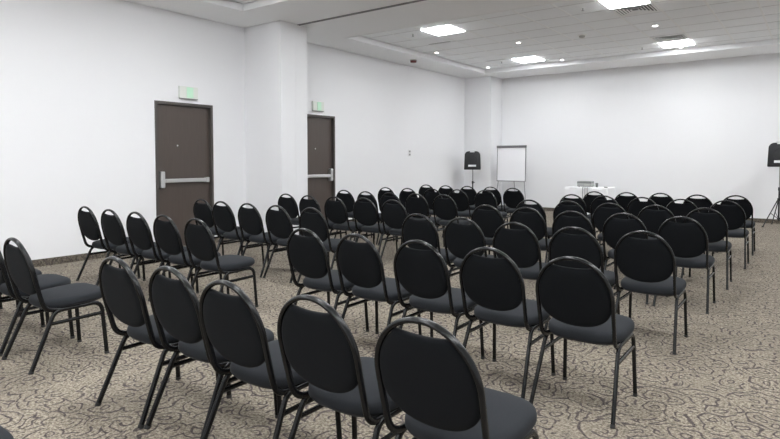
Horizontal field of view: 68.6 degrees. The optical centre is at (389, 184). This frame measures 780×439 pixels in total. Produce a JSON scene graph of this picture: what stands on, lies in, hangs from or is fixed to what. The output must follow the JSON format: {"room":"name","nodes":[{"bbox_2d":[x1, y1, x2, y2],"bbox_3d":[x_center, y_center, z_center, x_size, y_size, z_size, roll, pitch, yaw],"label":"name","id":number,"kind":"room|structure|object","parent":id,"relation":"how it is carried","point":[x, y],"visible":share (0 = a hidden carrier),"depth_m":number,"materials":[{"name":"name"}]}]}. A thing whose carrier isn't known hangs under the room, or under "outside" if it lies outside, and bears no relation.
{"room":"event hall","nodes":[
{"label":"event hall","id":0,"kind":"room"},
{"bbox_2d":[0,0,464,259],"bbox_3d":[-3.087,-0.996,8.920,1.140,4.044,20.200,2,3,37],"label":"wall","id":1,"kind":"structure","parent":0,"point":[81,81],"depth_m":8.93,"materials":[{"name":"paint"}]},
{"bbox_2d":[154,100,214,245],"bbox_3d":[-3.361,-0.152,9.309,0.178,2.324,1.053,2,3,37],"label":"door","id":2,"kind":"structure","parent":1,"relation":"in","point":[184,160],"depth_m":9.28,"materials":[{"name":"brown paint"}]},
{"bbox_2d":[178,86,197,99],"bbox_3d":[-3.260,-1.476,9.244,0.050,0.201,0.338,2,3,37],"label":"exit sign","id":3,"kind":"object","parent":1,"relation":"attached to","point":[184,92],"visible":1,"depth_m":9.21,"materials":[{"name":"white plastic"}]},
{"bbox_2d":[32,214,409,266],"bbox_3d":[-3.213,0.991,8.661,0.952,0.095,19.100,2,3,37],"label":"baseboard","id":4,"kind":"structure","parent":1,"relation":"attached to","point":[78,257],"depth_m":7.84,"materials":[{"name":"carpet"}]},
{"bbox_2d":[198,0,290,11],"bbox_3d":[-1.291,-2.433,2.233,9.806,0.006,9.616,2,3,37],"label":"trim","id":5,"kind":"structure","parent":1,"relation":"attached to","point":[198,0],"depth_m":8.65,"materials":[{"name":"paint"}]},
{"bbox_2d":[295,25,301,234],"bbox_3d":[-1.590,-0.884,9.964,0.004,3.731,0.140,2,3,37],"label":"channel","id":6,"kind":"object","parent":1,"relation":"attached to","point":[297,28],"visible":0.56,"depth_m":9.95,"materials":[{"name":"paint"}]},
{"bbox_2d":[312,101,323,111],"bbox_3d":[-1.464,-1.582,11.630,0.050,0.200,0.320,2,3,37],"label":"exit sign","id":7,"kind":"object","parent":1,"relation":"attached to","point":[317,106],"visible":1,"depth_m":11.60,"materials":[{"name":"white plastic"}]},
{"bbox_2d":[307,114,334,219],"bbox_3d":[-1.537,-0.255,11.732,0.178,2.324,1.063,2,3,37],"label":"door","id":8,"kind":"structure","parent":1,"relation":"in","point":[320,128],"depth_m":11.85,"materials":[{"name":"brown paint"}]},
{"bbox_2d":[346,0,776,73],"bbox_3d":[4.769,-2.775,10.282,9.806,0.006,5.696,2,3,37],"label":"trim","id":9,"kind":"structure","parent":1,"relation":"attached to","point":[564,0],"depth_m":11.55,"materials":[{"name":"paint"}]},
{"bbox_2d":[0,211,779,438],"bbox_3d":[1.260,1.238,5.742,12.020,0.150,20.200,2,3,37],"label":"floor","id":10,"kind":"structure","parent":0,"point":[722,380],"depth_m":3.80,"materials":[{"name":"carpet"}]},
{"bbox_2d":[0,426,13,438],"bbox_3d":[-1.550,0.890,1.811,0.486,0.891,0.570,2,3,37],"label":"banquet chair","id":11,"kind":"object","parent":10,"relation":"on","point":[4,434],"visible":1,"depth_m":1.95,"materials":[{"name":"black fabric"}]},
{"bbox_2d":[0,296,19,316],"bbox_3d":[-3.649,0.752,5.051,0.486,0.891,0.570,2,3,37],"label":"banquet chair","id":12,"kind":"object","parent":10,"relation":"on","point":[17,301],"visible":0.12,"depth_m":5.12,"materials":[{"name":"black metal"}]},
{"bbox_2d":[0,269,44,326],"bbox_3d":[-3.237,0.766,4.729,0.486,0.891,0.570,2,3,37],"label":"banquet chair","id":13,"kind":"object","parent":10,"relation":"on","point":[38,272],"visible":0.08,"depth_m":4.80,"materials":[{"name":"black metal"}]},
{"bbox_2d":[0,251,74,356],"bbox_3d":[-2.820,0.779,4.422,0.486,0.891,0.570,2,3,37],"label":"banquet chair","id":14,"kind":"object","parent":10,"relation":"on","point":[46,281],"visible":0.6,"depth_m":4.31,"materials":[{"name":"black fabric"}]},
{"bbox_2d":[1,237,108,374],"bbox_3d":[-2.381,0.794,4.079,0.486,0.891,0.570,2,3,37],"label":"banquet chair","id":15,"kind":"object","parent":10,"relation":"on","point":[19,265],"visible":0.97,"depth_m":3.96,"materials":[{"name":"black fabric"}]},
{"bbox_2d":[76,206,140,285],"bbox_3d":[-3.294,0.682,6.699,0.486,0.891,0.570,2,3,37],"label":"banquet chair","id":16,"kind":"object","parent":10,"relation":"on","point":[89,227],"visible":0.77,"depth_m":6.53,"materials":[{"name":"black fabric"}]},
{"bbox_2d":[101,209,165,280],"bbox_3d":[-2.833,0.699,6.315,0.486,0.891,0.570,2,3,37],"label":"banquet chair","id":17,"kind":"object","parent":10,"relation":"on","point":[112,227],"visible":0.72,"depth_m":6.14,"materials":[{"name":"black fabric"}]},
{"bbox_2d":[95,256,217,428],"bbox_3d":[-1.331,0.826,3.323,0.486,0.891,0.570,2,3,37],"label":"banquet chair","id":18,"kind":"object","parent":10,"relation":"on","point":[122,294],"visible":0.77,"depth_m":3.13,"materials":[{"name":"black fabric"}]},
{"bbox_2d":[126,212,194,300],"bbox_3d":[-2.421,0.712,6.016,0.486,0.891,0.570,2,3,37],"label":"banquet chair","id":19,"kind":"object","parent":10,"relation":"on","point":[138,229],"visible":0.73,"depth_m":5.84,"materials":[{"name":"black fabric"}]},
{"bbox_2d":[153,214,223,292],"bbox_3d":[-2.009,0.725,5.699,0.486,0.891,0.570,2,3,37],"label":"banquet chair","id":20,"kind":"object","parent":10,"relation":"on","point":[167,236],"visible":0.77,"depth_m":5.52,"materials":[{"name":"black fabric"}]},
{"bbox_2d":[144,266,276,438],"bbox_3d":[-0.933,0.838,3.042,0.486,0.891,0.570,2,3,37],"label":"banquet chair","id":21,"kind":"object","parent":10,"relation":"on","point":[174,303],"visible":0.74,"depth_m":2.86,"materials":[{"name":"black fabric"}]},
{"bbox_2d":[193,199,240,255],"bbox_3d":[-2.385,0.630,7.928,0.486,0.891,0.570,2,3,37],"label":"banquet chair","id":22,"kind":"object","parent":10,"relation":"on","point":[201,211],"visible":0.51,"depth_m":7.74,"materials":[{"name":"black fabric"}]},
{"bbox_2d":[184,218,257,307],"bbox_3d":[-1.589,0.739,5.374,0.486,0.891,0.570,2,3,37],"label":"banquet chair","id":23,"kind":"object","parent":10,"relation":"on","point":[199,240],"visible":0.96,"depth_m":5.24,"materials":[{"name":"black fabric"}]},
{"bbox_2d":[212,201,263,262],"bbox_3d":[-1.994,0.648,7.500,0.486,0.891,0.570,2,3,36],"label":"banquet chair","id":24,"kind":"object","parent":10,"relation":"on","point":[223,217],"visible":0.8,"depth_m":7.33,"materials":[{"name":"black fabric"}]},
{"bbox_2d":[237,203,286,277],"bbox_3d":[-1.569,0.663,7.166,0.486,0.891,0.570,2,3,37],"label":"banquet chair","id":25,"kind":"object","parent":10,"relation":"on","point":[250,221],"visible":0.87,"depth_m":6.99,"materials":[{"name":"black fabric"}]},
{"bbox_2d":[199,280,341,438],"bbox_3d":[-0.560,0.852,2.712,0.486,0.891,0.570,2,3,37],"label":"banquet chair","id":26,"kind":"object","parent":10,"relation":"on","point":[232,324],"visible":0.81,"depth_m":2.53,"materials":[{"name":"black fabric"}]},
{"bbox_2d":[263,205,300,282],"bbox_3d":[-1.163,0.676,6.861,0.486,0.891,0.570,2,3,37],"label":"banquet chair","id":27,"kind":"object","parent":10,"relation":"on","point":[279,223],"visible":0.6,"depth_m":6.68,"materials":[{"name":"black fabric"}]},
{"bbox_2d":[276,193,300,248],"bbox_3d":[-1.463,0.579,9.134,0.486,0.891,0.570,2,3,37],"label":"banquet chair","id":28,"kind":"object","parent":10,"relation":"on","point":[290,205],"visible":0.47,"depth_m":8.92,"materials":[{"name":"black fabric"}]},
{"bbox_2d":[299,195,341,238],"bbox_3d":[-1.058,0.597,8.711,0.486,0.891,0.570,2,3,37],"label":"banquet chair","id":29,"kind":"object","parent":10,"relation":"on","point":[304,203],"visible":0.35,"depth_m":8.51,"materials":[{"name":"black fabric"}]},
{"bbox_2d":[297,207,353,282],"bbox_3d":[-0.713,0.689,6.540,0.486,0.891,0.570,2,3,37],"label":"banquet chair","id":30,"kind":"object","parent":10,"relation":"on","point":[315,222],"visible":0.7,"depth_m":6.32,"materials":[{"name":"black fabric"}]},
{"bbox_2d":[287,228,368,331],"bbox_3d":[-0.500,0.772,4.604,0.486,0.891,0.570,2,3,37],"label":"banquet chair","id":31,"kind":"object","parent":10,"relation":"on","point":[308,256],"visible":0.84,"depth_m":4.43,"materials":[{"name":"black fabric"}]},
{"bbox_2d":[277,294,401,438],"bbox_3d":[-0.147,0.864,2.435,0.486,0.891,0.570,2,3,37],"label":"banquet chair","id":32,"kind":"object","parent":10,"relation":"on","point":[322,349],"visible":0.89,"depth_m":2.26,"materials":[{"name":"black fabric"}]},
{"bbox_2d":[324,196,367,242],"bbox_3d":[-0.642,0.609,8.418,0.486,0.891,0.570,2,3,37],"label":"banquet chair","id":33,"kind":"object","parent":10,"relation":"on","point":[336,211],"visible":0.83,"depth_m":8.25,"materials":[{"name":"black fabric"}]},
{"bbox_2d":[334,190,371,240],"bbox_3d":[-0.648,0.532,10.238,0.486,0.891,0.570,2,3,37],"label":"banquet chair","id":34,"kind":"object","parent":10,"relation":"on","point":[348,200],"visible":0.46,"depth_m":10.02,"materials":[{"name":"black fabric"}]},
{"bbox_2d":[355,191,394,244],"bbox_3d":[-0.249,0.551,9.794,0.486,0.891,0.570,2,3,37],"label":"banquet chair","id":35,"kind":"object","parent":10,"relation":"on","point":[371,197],"visible":0.34,"depth_m":9.54,"materials":[{"name":"black fabric"}]},
{"bbox_2d":[353,198,397,253],"bbox_3d":[-0.208,0.620,8.162,0.486,0.891,0.570,2,3,36],"label":"banquet chair","id":36,"kind":"object","parent":10,"relation":"on","point":[365,213],"visible":0.83,"depth_m":7.99,"materials":[{"name":"black fabric"}]},
{"bbox_2d":[336,233,421,334],"bbox_3d":[-0.082,0.785,4.285,0.486,0.891,0.570,2,3,38],"label":"banquet chair","id":37,"kind":"object","parent":10,"relation":"on","point":[361,264],"visible":0.89,"depth_m":4.12,"materials":[{"name":"black fabric"}]},
{"bbox_2d":[378,187,408,222],"bbox_3d":[0.075,0.490,11.213,0.486,0.891,0.570,2,3,37],"label":"banquet chair","id":38,"kind":"object","parent":10,"relation":"on","point":[381,192],"visible":0.26,"depth_m":11.03,"materials":[{"name":"black fabric"}]},
{"bbox_2d":[381,199,407,258],"bbox_3d":[0.193,0.636,7.791,0.486,0.891,0.570,2,3,37],"label":"banquet chair","id":39,"kind":"object","parent":10,"relation":"on","point":[393,215],"visible":0.59,"depth_m":7.62,"materials":[{"name":"black fabric"}]},
{"bbox_2d":[378,192,413,245],"bbox_3d":[0.152,0.565,9.452,0.486,0.891,0.570,2,3,38],"label":"banquet chair","id":40,"kind":"object","parent":10,"relation":"on","point":[384,198],"visible":0.27,"depth_m":9.26,"materials":[{"name":"black fabric"}]},
{"bbox_2d":[399,188,430,216],"bbox_3d":[0.484,0.504,10.904,0.486,0.891,0.570,2,3,37],"label":"banquet chair","id":41,"kind":"object","parent":10,"relation":"on","point":[403,195],"visible":0.23,"depth_m":10.73,"materials":[{"name":"black fabric"}]},
{"bbox_2d":[405,193,443,246],"bbox_3d":[0.562,0.577,9.183,0.486,0.891,0.570,2,3,37],"label":"banquet chair","id":42,"kind":"object","parent":10,"relation":"on","point":[413,205],"visible":0.54,"depth_m":9.00,"materials":[{"name":"black fabric"}]},
{"bbox_2d":[418,184,435,226],"bbox_3d":[0.928,0.440,12.407,0.486,0.891,0.570,2,3,37],"label":"banquet chair","id":43,"kind":"object","parent":10,"relation":"on","point":[422,189],"visible":0.27,"depth_m":12.21,"materials":[{"name":"black fabric"}]},
{"bbox_2d":[401,213,459,270],"bbox_3d":[0.430,0.720,5.816,0.486,0.891,0.570,2,3,37],"label":"banquet chair","id":44,"kind":"object","parent":10,"relation":"on","point":[412,229],"visible":0.5,"depth_m":5.62,"materials":[{"name":"black fabric"}]},
{"bbox_2d":[393,240,484,358],"bbox_3d":[0.338,0.799,3.964,0.486,0.891,0.570,2,3,37],"label":"banquet chair","id":45,"kind":"object","parent":10,"relation":"on","point":[424,274],"visible":0.84,"depth_m":3.79,"materials":[{"name":"black fabric"}]},
{"bbox_2d":[423,189,455,237],"bbox_3d":[0.927,0.513,10.677,0.486,0.891,0.570,2,3,37],"label":"banquet chair","id":46,"kind":"object","parent":10,"relation":"on","point":[429,196],"visible":0.41,"depth_m":10.50,"materials":[{"name":"black fabric"}]},
{"bbox_2d":[433,194,470,230],"bbox_3d":[0.975,0.588,8.922,0.486,0.891,0.570,2,3,37],"label":"banquet chair","id":47,"kind":"object","parent":10,"relation":"on","point":[445,209],"visible":0.77,"depth_m":8.74,"materials":[{"name":"black fabric"}]},
{"bbox_2d":[438,185,466,217],"bbox_3d":[1.306,0.457,12.012,0.486,0.891,0.570,2,3,36],"label":"banquet chair","id":48,"kind":"object","parent":10,"relation":"on","point":[446,191],"visible":0.28,"depth_m":11.80,"materials":[{"name":"black fabric"}]},
{"bbox_2d":[374,316,538,438],"bbox_3d":[0.262,0.877,2.122,0.486,0.891,0.570,2,3,37],"label":"banquet chair","id":49,"kind":"object","parent":10,"relation":"on","point":[441,392],"visible":1,"depth_m":1.95,"materials":[{"name":"fabric"}]},
{"bbox_2d":[448,189,473,223],"bbox_3d":[1.358,0.525,10.410,0.486,0.891,0.570,2,3,36],"label":"banquet chair","id":50,"kind":"object","parent":10,"relation":"on","point":[461,200],"visible":0.52,"depth_m":10.20,"materials":[{"name":"black fabric"}]},
{"bbox_2d":[459,186,476,218],"bbox_3d":[1.715,0.467,11.756,0.486,0.891,0.570,2,3,36],"label":"banquet chair","id":51,"kind":"object","parent":10,"relation":"on","point":[471,193],"visible":0.27,"depth_m":11.53,"materials":[{"name":"black fabric"}]},
{"bbox_2d":[443,217,497,276],"bbox_3d":[0.819,0.736,5.444,0.486,0.891,0.570,2,3,36],"label":"banquet chair","id":52,"kind":"object","parent":10,"relation":"on","point":[460,239],"visible":0.56,"depth_m":5.26,"materials":[{"name":"black fabric"}]},
{"bbox_2d":[471,205,504,254],"bbox_3d":[1.288,0.673,6.924,0.486,0.891,0.570,2,3,37],"label":"banquet chair","id":53,"kind":"object","parent":10,"relation":"on","point":[489,221],"visible":0.41,"depth_m":6.72,"materials":[{"name":"black fabric"}]},
{"bbox_2d":[474,190,508,228],"bbox_3d":[1.812,0.534,10.195,0.486,0.891,0.570,2,3,37],"label":"banquet chair","id":54,"kind":"object","parent":10,"relation":"on","point":[480,198],"visible":0.44,"depth_m":10.00,"materials":[{"name":"black fabric"}]},
{"bbox_2d":[482,187,510,215],"bbox_3d":[2.134,0.481,11.446,0.486,0.891,0.570,2,3,37],"label":"banquet chair","id":55,"kind":"object","parent":10,"relation":"on","point":[496,193],"visible":0.4,"depth_m":11.19,"materials":[{"name":"black fabric"}]},
{"bbox_2d":[459,247,555,398],"bbox_3d":[0.752,0.812,3.655,0.486,0.891,0.570,2,3,38],"label":"banquet chair","id":56,"kind":"object","parent":10,"relation":"on","point":[497,285],"visible":0.92,"depth_m":3.48,"materials":[{"name":"black fabric"}]},
{"bbox_2d":[497,145,526,203],"bbox_3d":[3.393,-0.161,15.706,1.002,1.803,0.492,2,3,37],"label":"flip chart","id":57,"kind":"object","parent":10,"relation":"on","point":[511,159],"visible":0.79,"depth_m":15.55,"materials":[{"name":"white paper"}]},
{"bbox_2d":[503,188,524,220],"bbox_3d":[2.473,0.500,10.986,0.486,0.891,0.570,2,3,37],"label":"banquet chair","id":58,"kind":"object","parent":10,"relation":"on","point":[511,199],"visible":0.48,"depth_m":10.81,"materials":[{"name":"black fabric"}]},
{"bbox_2d":[492,222,549,330],"bbox_3d":[1.207,0.753,5.041,0.486,0.891,0.570,2,3,37],"label":"banquet chair","id":59,"kind":"object","parent":10,"relation":"on","point":[522,246],"visible":0.54,"depth_m":4.83,"materials":[{"name":"black fabric"}]},
{"bbox_2d":[509,207,550,262],"bbox_3d":[1.681,0.686,6.603,0.486,0.891,0.570,2,3,37],"label":"banquet chair","id":60,"kind":"object","parent":10,"relation":"on","point":[534,221],"visible":0.48,"depth_m":6.37,"materials":[{"name":"black fabric"}]},
{"bbox_2d":[515,199,551,262],"bbox_3d":[2.000,0.636,7.786,0.486,0.891,0.570,2,3,37],"label":"banquet chair","id":61,"kind":"object","parent":10,"relation":"on","point":[537,206],"visible":0.39,"depth_m":7.55,"materials":[{"name":"black fabric"}]},
{"bbox_2d":[553,200,596,238],"bbox_3d":[2.468,0.644,7.612,0.486,0.891,0.570,2,3,37],"label":"banquet chair","id":62,"kind":"object","parent":10,"relation":"on","point":[559,208],"visible":0.27,"depth_m":7.39,"materials":[{"name":"black fabric"}]},
{"bbox_2d":[559,194,595,230],"bbox_3d":[2.942,0.586,8.972,0.486,0.891,0.570,2,3,37],"label":"banquet chair","id":63,"kind":"object","parent":10,"relation":"on","point":[579,200],"visible":0.27,"depth_m":8.71,"materials":[{"name":"black fabric"}]},
{"bbox_2d":[552,211,605,263],"bbox_3d":[2.030,0.707,6.133,0.486,0.891,0.570,2,3,36],"label":"banquet chair","id":64,"kind":"object","parent":10,"relation":"on","point":[561,221],"visible":0.34,"depth_m":5.91,"materials":[{"name":"black fabric"}]},
{"bbox_2d":[544,226,619,329],"bbox_3d":[1.604,0.767,4.712,0.486,0.891,0.570,2,3,37],"label":"banquet chair","id":65,"kind":"object","parent":10,"relation":"on","point":[587,247],"visible":0.44,"depth_m":4.51,"materials":[{"name":"black fabric"}]},
{"bbox_2d":[529,256,637,428],"bbox_3d":[1.145,0.826,3.323,0.486,0.891,0.570,2,3,37],"label":"banquet chair","id":66,"kind":"object","parent":10,"relation":"on","point":[580,303],"visible":1,"depth_m":3.15,"materials":[{"name":"black fabric"}]},
{"bbox_2d":[583,191,607,244],"bbox_3d":[3.580,0.551,9.778,0.486,0.891,0.570,2,3,38],"label":"banquet chair","id":67,"kind":"object","parent":10,"relation":"on","point":[587,198],"visible":0.26,"depth_m":9.62,"materials":[{"name":"black fabric"}]},
{"bbox_2d":[590,195,618,243],"bbox_3d":[3.314,0.600,8.633,0.486,0.891,0.570,2,3,37],"label":"banquet chair","id":68,"kind":"object","parent":10,"relation":"on","point":[596,202],"visible":0.24,"depth_m":8.45,"materials":[{"name":"black fabric"}]},
{"bbox_2d":[592,203,628,259],"bbox_3d":[2.849,0.660,7.219,0.486,0.891,0.570,2,3,36],"label":"banquet chair","id":69,"kind":"object","parent":10,"relation":"on","point":[601,214],"visible":0.32,"depth_m":7.06,"materials":[{"name":"black fabric"}]},
{"bbox_2d":[602,213,648,304],"bbox_3d":[2.477,0.717,5.888,0.486,0.891,0.570,2,3,37],"label":"banquet chair","id":70,"kind":"object","parent":10,"relation":"on","point":[615,229],"visible":0.53,"depth_m":5.71,"materials":[{"name":"black fabric"}]},
{"bbox_2d":[615,192,639,218],"bbox_3d":[4.017,0.562,9.541,0.486,0.891,0.570,2,3,38],"label":"banquet chair","id":71,"kind":"object","parent":10,"relation":"on","point":[623,201],"visible":0.28,"depth_m":9.35,"materials":[{"name":"black fabric"}]},
{"bbox_2d":[627,197,658,218],"bbox_3d":[3.733,0.614,8.319,0.486,0.891,0.570,2,3,36],"label":"banquet chair","id":72,"kind":"object","parent":10,"relation":"on","point":[634,207],"visible":0.27,"depth_m":8.13,"materials":[{"name":"black fabric"}]},
{"bbox_2d":[613,230,687,354],"bbox_3d":[2.034,0.778,4.462,0.486,0.891,0.570,2,3,38],"label":"banquet chair","id":73,"kind":"object","parent":10,"relation":"on","point":[648,265],"visible":0.98,"depth_m":4.29,"materials":[{"name":"black fabric"}]},
{"bbox_2d":[637,205,683,276],"bbox_3d":[3.269,0.674,6.905,0.486,0.891,0.570,2,3,38],"label":"banquet chair","id":74,"kind":"object","parent":10,"relation":"on","point":[652,220],"visible":0.26,"depth_m":6.71,"materials":[{"name":"black fabric"}]},
{"bbox_2d":[647,193,674,209],"bbox_3d":[4.475,0.570,9.350,0.486,0.891,0.570,2,3,37],"label":"banquet chair","id":75,"kind":"object","parent":10,"relation":"on","point":[663,201],"visible":0.21,"depth_m":9.12,"materials":[{"name":"black fabric"}]},
{"bbox_2d":[652,216,715,313],"bbox_3d":[2.875,0.732,5.542,0.486,0.891,0.570,2,3,37],"label":"banquet chair","id":76,"kind":"object","parent":10,"relation":"on","point":[688,242],"visible":0.77,"depth_m":5.35,"materials":[{"name":"black fabric"}]},
{"bbox_2d":[666,199,704,253],"bbox_3d":[4.091,0.630,7.928,0.486,0.891,0.570,2,3,37],"label":"banquet chair","id":77,"kind":"object","parent":10,"relation":"on","point":[678,209],"visible":0.33,"depth_m":7.72,"materials":[{"name":"black fabric"}]},
{"bbox_2d":[683,194,712,212],"bbox_3d":[4.817,0.590,8.885,0.486,0.891,0.570,2,3,37],"label":"banquet chair","id":78,"kind":"object","parent":10,"relation":"on","point":[706,202],"visible":0.2,"depth_m":8.64,"materials":[{"name":"black fabric"}]},
{"bbox_2d":[681,207,731,289],"bbox_3d":[3.624,0.690,6.521,0.486,0.891,0.570,2,3,36],"label":"banquet chair","id":79,"kind":"object","parent":10,"relation":"on","point":[715,225],"visible":0.62,"depth_m":6.30,"materials":[{"name":"black fabric"}]},
{"bbox_2d":[708,200,748,268],"bbox_3d":[4.545,0.641,7.680,0.486,0.891,0.570,2,3,37],"label":"banquet chair","id":80,"kind":"object","parent":10,"relation":"on","point":[734,215],"visible":0.62,"depth_m":7.46,"materials":[{"name":"black fabric"}]},
{"bbox_2d":[716,195,754,255],"bbox_3d":[5.308,0.596,8.731,0.486,0.891,0.570,2,3,37],"label":"banquet chair","id":81,"kind":"object","parent":10,"relation":"on","point":[744,203],"visible":0.44,"depth_m":8.47,"materials":[{"name":"black fabric"}]},
{"bbox_2d":[762,167,779,226],"bbox_3d":[8.239,0.259,12.149,0.740,1.262,0.640,1,3,17],"label":"speaker stand","id":82,"kind":"object","parent":10,"relation":"on","point":[778,198],"visible":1,"depth_m":12.04,"materials":[{"name":"black plastic"}]},
{"bbox_2d":[767,141,779,166],"bbox_3d":[8.203,-0.640,12.005,0.450,0.545,0.324,2,3,35],"label":"loudspeaker","id":83,"kind":"object","parent":82,"relation":"on","point":[774,148],"visible":1,"depth_m":11.94,"materials":[{"name":"black plastic"}]},
{"bbox_3d":[2.291,0.163,15.839,0.739,1.140,0.640,0,2,8],"label":"speaker stand","id":84,"kind":"object","parent":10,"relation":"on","visible":0},
{"bbox_2d":[464,150,480,169],"bbox_3d":[2.273,-0.674,15.693,0.450,0.545,0.324,1,3,14],"label":"loudspeaker","id":85,"kind":"object","parent":84,"relation":"on","point":[472,160],"visible":1,"depth_m":15.54,"materials":[{"name":"black plastic"}]},
{"bbox_2d":[125,0,779,78],"bbox_3d":[1.260,-2.728,5.573,11.620,0.300,19.800,2,3,37],"label":"ceiling","id":86,"kind":"structure","parent":0,"point":[549,32],"depth_m":10.53,"materials":[{"name":"paint"}]},
{"bbox_2d":[297,0,425,25],"bbox_3d":[2.682,-2.619,6.687,10.680,0.012,0.052,2,3,37],"label":"track","id":87,"kind":"object","parent":86,"relation":"attached to","point":[416,0],"visible":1,"depth_m":9.02,"materials":[{"name":"grey metal"}]},
{"bbox_2d":[413,36,450,44],"bbox_3d":[0.865,-2.930,11.649,0.600,0.013,0.600,2,3,37],"label":"air slot","id":88,"kind":"object","parent":86,"relation":"attached to","point":[434,39],"visible":1,"depth_m":11.63,"materials":[{"name":"metal"}]},
{"bbox_2d":[420,24,465,35],"bbox_3d":[0.991,-2.884,10.704,0.620,0.024,0.620,2,3,37],"label":"recessed light","id":89,"kind":"object","parent":86,"relation":"in","point":[442,29],"visible":1,"depth_m":10.67,"materials":[{"name":"white plastic"}]},
{"bbox_2d":[473,55,506,60],"bbox_3d":[2.397,-3.016,13.685,0.600,0.013,0.620,2,3,37],"label":"air slot","id":90,"kind":"object","parent":86,"relation":"attached to","point":[491,57],"visible":1,"depth_m":13.69,"materials":[{"name":"metal"}]},
{"bbox_2d":[512,56,544,62],"bbox_3d":[3.348,-3.017,13.834,0.620,0.024,0.620,2,3,37],"label":"recessed light","id":91,"kind":"object","parent":86,"relation":"in","point":[531,58],"visible":1,"depth_m":13.74,"materials":[{"name":"white plastic"}]},
{"bbox_2d":[598,0,650,8],"bbox_3d":[3.589,-2.801,8.752,0.620,0.024,0.620,2,3,37],"label":"recessed light","id":92,"kind":"object","parent":86,"relation":"in","point":[611,4],"visible":1,"depth_m":8.81,"materials":[{"name":"white plastic"}]},
{"bbox_2d":[610,2,659,16],"bbox_3d":[3.973,-2.828,9.263,0.620,0.014,0.620,2,3,37],"label":"ceiling vent","id":93,"kind":"object","parent":86,"relation":"in","point":[649,7],"visible":0.98,"depth_m":9.25,"materials":[{"name":"white metal"}]},
{"bbox_2d":[650,33,689,42],"bbox_3d":[5.602,-2.920,11.426,0.620,0.014,0.620,2,3,37],"label":"ceiling vent","id":94,"kind":"object","parent":86,"relation":"in","point":[675,37],"visible":1,"depth_m":11.42,"materials":[{"name":"white metal"}]},
{"bbox_2d":[658,39,695,47],"bbox_3d":[5.987,-2.936,11.938,0.620,0.024,0.620,2,3,37],"label":"recessed light","id":95,"kind":"object","parent":86,"relation":"in","point":[689,41],"visible":1,"depth_m":11.86,"materials":[{"name":"white"}]},
{"bbox_2d":[464,53,779,218],"bbox_3d":[7.061,-1.185,13.358,11.620,4.044,0.900,2,3,37],"label":"wall","id":96,"kind":"structure","parent":0,"point":[707,128],"depth_m":14.28,"materials":[{"name":"paint"}]},
{"bbox_2d":[498,205,779,223],"bbox_3d":[6.997,0.791,13.357,11.620,0.095,0.712,2,3,37],"label":"baseboard","id":97,"kind":"structure","parent":96,"relation":"attached to","point":[757,220],"depth_m":12.82,"materials":[{"name":"carpet"}]},
{"bbox_3d":[4.924,0.439,14.096,1.000,0.735,0.580,2,3,37],"label":"side table","id":98,"kind":"object","parent":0,"visible":0},
{"bbox_2d":[565,186,615,214],"bbox_3d":[4.922,0.433,14.097,1.113,0.735,0.694,2,3,37],"label":"tablecloth","id":99,"kind":"object","parent":98,"relation":"on","point":[610,191],"visible":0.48,"depth_m":13.86,"materials":[{"name":"white fabric"}]},
{"bbox_2d":[577,181,593,198],"bbox_3d":[4.762,0.199,14.034,0.348,0.542,0.531,2,3,37],"label":"projector","id":100,"kind":"object","parent":99,"relation":"on","point":[582,184],"visible":0.92,"depth_m":14.00,"materials":[{"name":"grey plastic"}]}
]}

